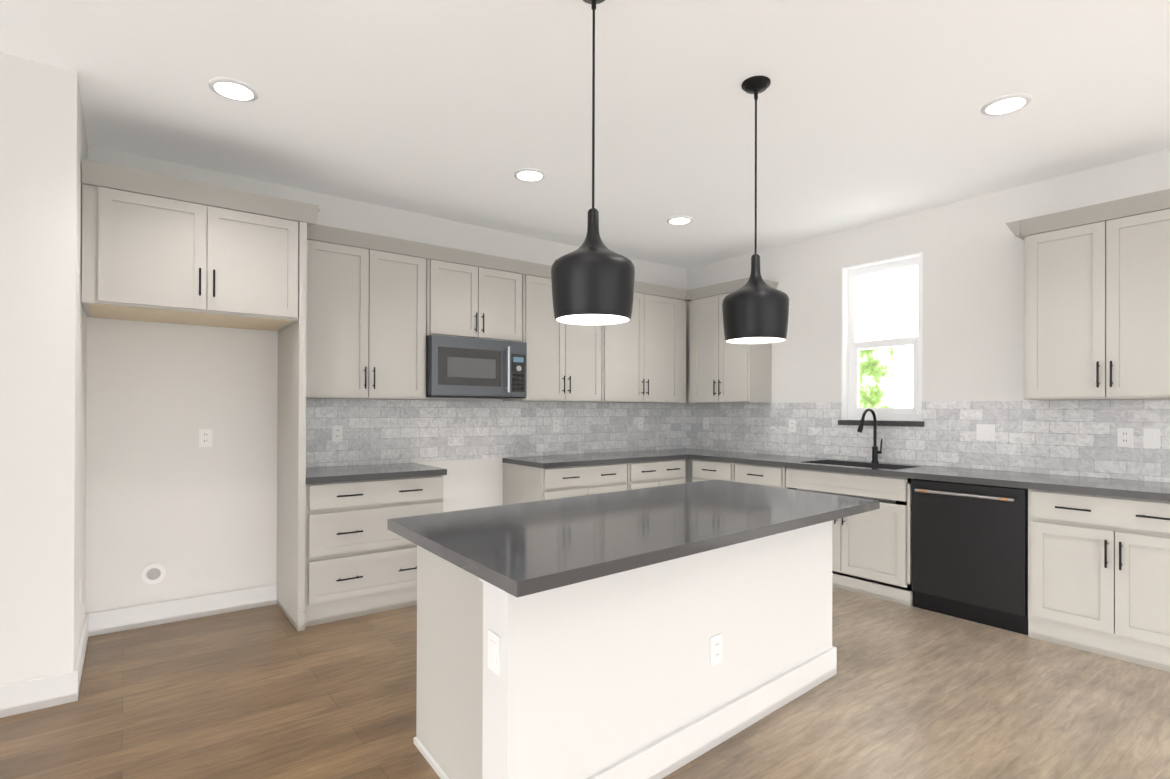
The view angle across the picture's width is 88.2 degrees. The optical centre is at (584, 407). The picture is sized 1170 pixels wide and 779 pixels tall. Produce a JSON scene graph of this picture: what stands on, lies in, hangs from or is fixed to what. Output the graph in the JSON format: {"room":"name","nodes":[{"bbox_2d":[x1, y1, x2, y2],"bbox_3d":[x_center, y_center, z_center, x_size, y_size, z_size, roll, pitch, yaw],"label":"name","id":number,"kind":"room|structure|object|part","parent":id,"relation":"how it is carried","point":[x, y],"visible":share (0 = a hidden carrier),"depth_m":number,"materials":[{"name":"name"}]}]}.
{"room":"kitchen","nodes":[
{"label":"kitchen","id":0,"kind":"room"},
{"bbox_2d":[0,52,87,684],"bbox_3d":[-3.600,-0.107,2.411,2.440,2.880,0.969,0,0,-37],"label":"wall","id":1,"kind":"structure","parent":0,"point":[43,314],"depth_m":2.69,"materials":[{"name":"paint"}]},
{"bbox_2d":[0,664,83,717],"bbox_3d":[-3.299,1.265,2.019,2.456,0.135,0.016,0,0,-37],"label":"baseboard","id":2,"kind":"structure","parent":1,"relation":"attached to","point":[36,694],"depth_m":2.68,"materials":[{"name":"white wood"}]},
{"bbox_2d":[74,612,91,667],"bbox_3d":[-2.623,1.271,3.145,0.016,0.135,0.930,0,0,-37],"label":"baseboard","id":3,"kind":"structure","parent":1,"relation":"attached to","point":[86,632],"depth_m":3.22,"materials":[{"name":"white wood"}]},
{"bbox_2d":[85,145,685,612],"bbox_3d":[-1.834,-0.094,4.476,7.750,2.880,0.180,0,0,-37],"label":"wall","id":4,"kind":"structure","parent":0,"point":[179,503],"depth_m":3.87,"materials":[{"name":"paint"}]},
{"bbox_2d":[141,564,165,583],"bbox_3d":[-2.657,1.026,3.717,0.124,0.124,0.030,0,0,-37],"label":"outlet box","id":5,"kind":"object","parent":4,"relation":"attached to","point":[153,573],"visible":1,"depth_m":3.72,"materials":[{"name":"white plastic"}]},
{"bbox_2d":[92,584,276,635],"bbox_3d":[-2.519,1.274,3.831,1.013,0.135,0.016,0,0,-37],"label":"baseboard","id":6,"kind":"structure","parent":4,"relation":"attached to","point":[139,616],"depth_m":3.80,"materials":[{"name":"white wood"}]},
{"bbox_2d":[81,159,319,330],"bbox_3d":[-2.254,-0.878,3.603,1.131,0.702,0.697,0,0,-37],"label":"upper cabinet","id":7,"kind":"object","parent":4,"relation":"attached to","point":[159,248],"visible":0.98,"depth_m":3.31,"materials":[{"name":"grey wood"}]},
{"bbox_2d":[199,429,211,446],"bbox_3d":[-2.447,0.195,3.891,0.072,0.116,0.008,0,0,-37],"label":"outlet","id":8,"kind":"object","parent":4,"relation":"attached to","point":[205,437],"visible":1,"depth_m":3.89,"materials":[{"name":"white plastic"}]},
{"bbox_2d":[306,239,426,399],"bbox_3d":[-1.606,-0.589,4.291,0.887,1.050,0.384,0,0,-37],"label":"upper cabinet","id":9,"kind":"object","parent":4,"relation":"attached to","point":[366,326],"visible":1,"depth_m":4.16,"materials":[{"name":"grey wood"}]},
{"bbox_2d":[298,222,689,300],"bbox_3d":[-0.393,-1.140,4.996,3.669,0.091,0.073,0,0,-37],"label":"crown molding","id":10,"kind":"structure","parent":9,"relation":"attached to","point":[329,234],"depth_m":4.48,"materials":[{"name":"grey wood"}]},
{"bbox_2d":[426,259,521,341],"bbox_3d":[-0.922,-0.823,4.811,0.818,0.575,0.384,0,0,-37],"label":"upper cabinet","id":11,"kind":"object","parent":4,"relation":"attached to","point":[465,301],"visible":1,"depth_m":4.66,"materials":[{"name":"grey wood"}]},
{"bbox_2d":[426,335,526,398],"bbox_3d":[-0.903,-0.305,4.782,0.818,0.454,0.454,0,0,-37],"label":"microwave","id":12,"kind":"object","parent":11,"relation":"attached to","point":[462,367],"visible":0.96,"depth_m":4.61,"materials":[{"name":"grey metal"}]},
{"bbox_2d":[306,399,685,467],"bbox_3d":[-0.490,0.189,5.378,3.990,0.487,0.009,0,0,-37],"label":"tile backsplash","id":13,"kind":"structure","parent":4,"relation":"attached to","point":[374,431],"depth_m":5.05,"materials":[{"name":"tile"}]},
{"bbox_2d":[332,426,342,441],"bbox_3d":[-1.795,0.188,4.374,0.072,0.116,0.008,0,0,-37],"label":"electrical outlet","id":14,"kind":"object","parent":13,"relation":"attached to","point":[337,433],"visible":1,"depth_m":4.37,"materials":[{"name":"white plastic"}]},
{"bbox_2d":[553,419,558,431],"bbox_3d":[-0.265,0.165,5.537,0.072,0.116,0.008,0,0,-37],"label":"electrical outlet","id":15,"kind":"object","parent":13,"relation":"attached to","point":[555,425],"visible":1,"depth_m":5.53,"materials":[{"name":"white plastic"}]},
{"bbox_2d":[637,418,642,428],"bbox_3d":[0.566,0.160,6.168,0.072,0.116,0.008,0,0,-37],"label":"electrical outlet","id":16,"kind":"object","parent":13,"relation":"attached to","point":[639,423],"visible":1,"depth_m":6.16,"materials":[{"name":"white plastic"}]},
{"bbox_2d":[503,274,601,401],"bbox_3d":[-0.262,-0.581,5.313,0.830,1.050,0.384,0,0,-37],"label":"upper cabinet","id":17,"kind":"object","parent":4,"relation":"attached to","point":[564,360],"visible":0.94,"depth_m":5.13,"materials":[{"name":"grey wood"}]},
{"bbox_2d":[601,292,685,402],"bbox_3d":[0.508,-0.577,5.899,1.094,1.050,0.384,0,0,-37],"label":"upper cabinet","id":18,"kind":"object","parent":4,"relation":"attached to","point":[643,354],"visible":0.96,"depth_m":5.77,"materials":[{"name":"grey wood"}]},
{"bbox_2d":[0,587,1169,778],"bbox_3d":[0.075,1.364,-0.939,11.250,0.060,11.250,0,0,-37],"label":"floor","id":19,"kind":"structure","parent":0,"point":[272,692],"depth_m":2.68,"materials":[{"name":"brown wood"}]},
{"bbox_2d":[277,222,306,630],"bbox_3d":[-1.900,0.111,3.899,0.041,2.466,0.652,0,0,-37],"label":"panel","id":20,"kind":"object","parent":19,"relation":"on","point":[291,465],"visible":0.89,"depth_m":3.74,"materials":[{"name":"grey wood"}]},
{"bbox_2d":[305,475,442,626],"bbox_3d":[-1.521,0.906,4.179,0.901,0.879,0.664,0,0,-37],"label":"base cabinet","id":21,"kind":"object","parent":19,"relation":"on","point":[360,559],"visible":0.73,"depth_m":3.88,"materials":[{"name":"grey wood"}]},
{"bbox_2d":[306,463,446,483],"bbox_3d":[-1.519,0.446,4.186,0.913,0.040,0.638,0,0,-37],"label":"countertop","id":22,"kind":"structure","parent":21,"relation":"on","point":[352,473],"depth_m":4.04,"materials":[{"name":"grey stone"}]},
{"bbox_2d":[503,463,626,504],"bbox_3d":[-0.154,0.914,5.218,0.893,0.879,0.664,0,0,-37],"label":"base cabinet","id":23,"kind":"object","parent":19,"relation":"on","point":[522,484],"visible":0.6,"depth_m":4.96,"materials":[{"name":"grey wood"}]},
{"bbox_2d":[414,520,836,778],"bbox_3d":[0.277,0.917,2.736,2.073,0.859,0.828,0,0,-41],"label":"kitchen island","id":24,"kind":"object","parent":19,"relation":"on","point":[614,676],"visible":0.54,"depth_m":2.17,"materials":[{"name":"white wood"}]},
{"bbox_2d":[488,629,499,675],"bbox_3d":[-0.278,0.742,1.830,0.012,0.116,0.072,0,0,-37],"label":"outlet","id":25,"kind":"object","parent":24,"relation":"attached to","point":[493,652],"visible":1,"depth_m":1.82,"materials":[{"name":"white plastic"}]},
{"bbox_2d":[387,479,879,597],"bbox_3d":[0.325,0.467,2.667,2.249,0.040,1.055,0,0,-41],"label":"island countertop","id":26,"kind":"structure","parent":24,"relation":"on","point":[517,550],"depth_m":2.25,"materials":[{"name":"grey stone"}]},
{"bbox_2d":[710,633,721,666],"bbox_3d":[0.527,0.972,2.420,0.073,0.116,0.008,0,0,-41],"label":"outlet","id":27,"kind":"object","parent":24,"relation":"attached to","point":[715,649],"visible":1,"depth_m":2.41,"materials":[{"name":"white plastic"}]},
{"bbox_2d":[627,459,684,489],"bbox_3d":[0.494,0.918,5.711,0.724,0.879,0.664,0,0,-37],"label":"base cabinet","id":28,"kind":"object","parent":19,"relation":"on","point":[645,474],"visible":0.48,"depth_m":5.45,"materials":[{"name":"grey wood"}]},
{"bbox_2d":[502,450,689,467],"bbox_3d":[0.126,0.455,5.437,1.620,0.040,0.638,0,0,-37],"label":"countertop","id":29,"kind":"structure","parent":28,"relation":"on","point":[551,461],"depth_m":5.25,"materials":[{"name":"grey stone"}]},
{"bbox_2d":[692,459,733,481],"bbox_3d":[1.381,0.921,5.674,0.664,0.879,0.489,0,0,-37],"label":"base cabinet","id":30,"kind":"object","parent":19,"relation":"on","point":[704,470],"visible":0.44,"depth_m":5.49,"materials":[{"name":"grey wood"}]},
{"bbox_2d":[734,463,785,487],"bbox_3d":[1.688,0.921,5.271,0.664,0.879,0.511,0,0,-37],"label":"base cabinet","id":31,"kind":"object","parent":19,"relation":"on","point":[770,476],"visible":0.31,"depth_m":5.07,"materials":[{"name":"grey wood"}]},
{"bbox_2d":[786,467,912,605],"bbox_3d":[2.141,0.920,4.674,0.664,0.879,0.977,0,0,-37],"label":"base cabinet","id":32,"kind":"object","parent":19,"relation":"on","point":[872,553],"visible":0.54,"depth_m":4.32,"materials":[{"name":"grey wood"}]},
{"bbox_2d":[658,448,1169,501],"bbox_3d":[2.097,0.459,4.743,0.638,0.040,4.128,0,0,-37],"label":"countertop","id":33,"kind":"structure","parent":32,"relation":"on","point":[1158,491],"depth_m":3.98,"materials":[{"name":"grey stone"}]},
{"bbox_2d":[857,408,882,462],"bbox_3d":[2.253,0.222,4.776,0.282,0.436,0.084,0,0,-37],"label":"faucet","id":34,"kind":"object","parent":33,"relation":"on","point":[875,452],"visible":1,"depth_m":4.83,"materials":[{"name":"black metal"}]},
{"bbox_2d":[912,479,1027,634],"bbox_3d":[2.636,0.923,4.010,0.647,0.872,0.658,0,0,-37],"label":"dishwasher","id":35,"kind":"object","parent":19,"relation":"on","point":[969,552],"visible":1,"depth_m":3.82,"materials":[{"name":"grey metal"}]},
{"bbox_2d":[1028,489,1169,671],"bbox_3d":[3.088,0.919,3.429,0.664,0.879,0.794,0,0,-37],"label":"base cabinet","id":36,"kind":"object","parent":19,"relation":"on","point":[1098,574],"visible":1,"depth_m":3.30,"materials":[{"name":"grey wood"}]},
{"bbox_2d":[0,0,1169,268],"bbox_3d":[0.085,-1.576,-0.929,11.250,0.060,11.250,0,0,-37],"label":"ceiling","id":37,"kind":"structure","parent":0,"point":[464,110],"depth_m":3.02,"materials":[{"name":"paint"}]},
{"bbox_2d":[208,78,258,101],"bbox_3d":[-1.697,-1.534,2.917,0.210,0.010,0.210,0,0,-37],"label":"recessed light","id":38,"kind":"object","parent":37,"relation":"in","point":[233,89],"visible":0.98,"depth_m":2.90,"materials":[{"name":"white"}]},
{"bbox_2d":[514,168,545,181],"bbox_3d":[-0.363,-1.526,3.961,0.210,0.010,0.210,0,0,-37],"label":"recessed light","id":39,"kind":"object","parent":37,"relation":"in","point":[528,174],"visible":0.9,"depth_m":3.94,"materials":[{"name":"white plastic"}]},
{"bbox_2d":[551,0,634,324],"bbox_3d":[0.030,-0.928,2.206,0.306,1.214,0.306,0,0,-37],"label":"pendant light","id":40,"kind":"object","parent":37,"relation":"hanging from","point":[592,278],"visible":1,"depth_m":2.09,"materials":[{"name":"black metal"}]},
{"bbox_2d":[667,216,692,224],"bbox_3d":[0.768,-1.519,4.897,0.210,0.010,0.210,0,0,-37],"label":"recessed light","id":41,"kind":"object","parent":37,"relation":"in","point":[678,220],"visible":0.96,"depth_m":4.88,"materials":[{"name":"white"}]},
{"bbox_2d":[722,76,789,343],"bbox_3d":[0.804,-0.923,2.843,0.306,1.214,0.306,0,0,-37],"label":"pendant light","id":42,"kind":"object","parent":37,"relation":"hanging from","point":[755,308],"visible":1,"depth_m":2.74,"materials":[{"name":"black metal"}]},
{"bbox_2d":[981,94,1031,115],"bbox_3d":[2.116,-1.521,3.034,0.210,0.010,0.210,0,0,-37],"label":"recessed light","id":43,"kind":"object","parent":37,"relation":"in","point":[1006,104],"visible":0.98,"depth_m":3.02,"materials":[{"name":"white"}]},
{"bbox_2d":[686,149,1169,482],"bbox_3d":[4.506,-0.081,2.274,0.180,2.880,11.000,0,0,-37],"label":"wall","id":44,"kind":"structure","parent":0,"point":[972,249],"depth_m":4.50,"materials":[{"name":"paint"}]},
{"bbox_2d":[689,277,778,402],"bbox_3d":[1.408,-0.613,5.867,0.402,1.128,0.821,0,0,-37],"label":"upper cabinet","id":45,"kind":"object","parent":44,"relation":"attached to","point":[721,370],"depth_m":5.77,"materials":[{"name":"grey wood"}]},
{"bbox_3d":[1.300,-1.132,5.741,0.073,0.091,0.750,0,0,-37],"label":"crown molding","id":46,"kind":"part","parent":45,"relation":"part of","materials":[{"name":"beige wood"}]},
{"bbox_3d":[1.673,-1.131,5.601,0.308,0.091,0.075,0,0,-37],"label":"crown molding","id":47,"kind":"part","parent":45,"relation":"part of","materials":[{"name":"beige wood"}]},
{"bbox_2d":[838,420,924,426],"bbox_3d":[2.421,0.125,4.922,0.112,0.042,0.700,0,0,-37],"label":"window sill","id":48,"kind":"structure","parent":44,"relation":"attached to","point":[888,423],"depth_m":4.84,"materials":[{"name":"grey stone"}]},
{"bbox_2d":[841,252,922,420],"bbox_3d":[2.468,-0.541,4.958,0.180,1.315,0.660,0,0,-37],"label":"window","id":49,"kind":"structure","parent":44,"relation":"in","point":[852,345],"depth_m":5.05,"materials":[{"name":"white plastic"}]},
{"bbox_2d":[686,400,1169,482],"bbox_3d":[2.493,0.197,4.762,0.010,0.487,4.600,0,0,-37],"label":"tile backsplash","id":50,"kind":"structure","parent":44,"relation":"attached to","point":[1071,437],"depth_m":4.34,"materials":[{"name":"tile"}]},
{"bbox_2d":[703,418,708,428],"bbox_3d":[1.274,0.162,6.350,0.008,0.116,0.072,0,0,-37],"label":"electrical outlet","id":51,"kind":"object","parent":50,"relation":"attached to","point":[705,423],"visible":1,"depth_m":6.35,"materials":[{"name":"white plastic"}]},
{"bbox_2d":[789,420,795,431],"bbox_3d":[1.898,0.167,5.529,0.008,0.116,0.072,0,0,-37],"label":"electrical outlet","id":52,"kind":"object","parent":50,"relation":"attached to","point":[792,425],"visible":1,"depth_m":5.52,"materials":[{"name":"white plastic"}]},
{"bbox_2d":[976,424,994,440],"bbox_3d":[2.844,0.175,4.284,0.010,0.116,0.115,0,0,-37],"label":"light switch","id":53,"kind":"object","parent":50,"relation":"attached to","point":[985,432],"visible":1,"depth_m":4.28,"materials":[{"name":"white plastic"}]},
{"bbox_2d":[1117,428,1132,446],"bbox_3d":[3.300,0.182,3.686,0.008,0.116,0.072,0,0,-37],"label":"electrical outlet","id":54,"kind":"object","parent":50,"relation":"attached to","point":[1124,437],"visible":1,"depth_m":3.68,"materials":[{"name":"white plastic"}]},
{"bbox_2d":[1143,428,1159,447],"bbox_3d":[3.371,0.182,3.590,0.010,0.116,0.072,0,0,-37],"label":"light switch","id":55,"kind":"object","parent":50,"relation":"attached to","point":[1151,438],"visible":1,"depth_m":3.59,"materials":[{"name":"white plastic"}]},
{"bbox_2d":[1006,189,1169,399],"bbox_3d":[3.136,-0.615,3.594,0.402,1.128,0.960,0,0,-37],"label":"upper cabinet","id":56,"kind":"object","parent":44,"relation":"attached to","point":[1097,311],"depth_m":3.52,"materials":[{"name":"grey wood"}]},
{"bbox_3d":[3.138,-1.133,3.596,0.402,0.091,0.960,0,0,-37],"label":"crown molding","id":57,"kind":"part","parent":56,"relation":"part of","materials":[{"name":"beige wood"}]},
{"label":"outside","id":58,"kind":"structure","parent":0,"visible":0},
{"bbox_2d":[859,348,892,407],"bbox_3d":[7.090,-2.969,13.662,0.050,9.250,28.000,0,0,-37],"label":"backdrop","id":59,"kind":"structure","parent":58,"point":[873,357],"depth_m":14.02,"materials":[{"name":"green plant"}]},
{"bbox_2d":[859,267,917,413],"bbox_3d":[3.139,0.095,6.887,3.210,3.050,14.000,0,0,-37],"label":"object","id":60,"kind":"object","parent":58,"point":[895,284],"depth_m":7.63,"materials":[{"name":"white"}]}
]}

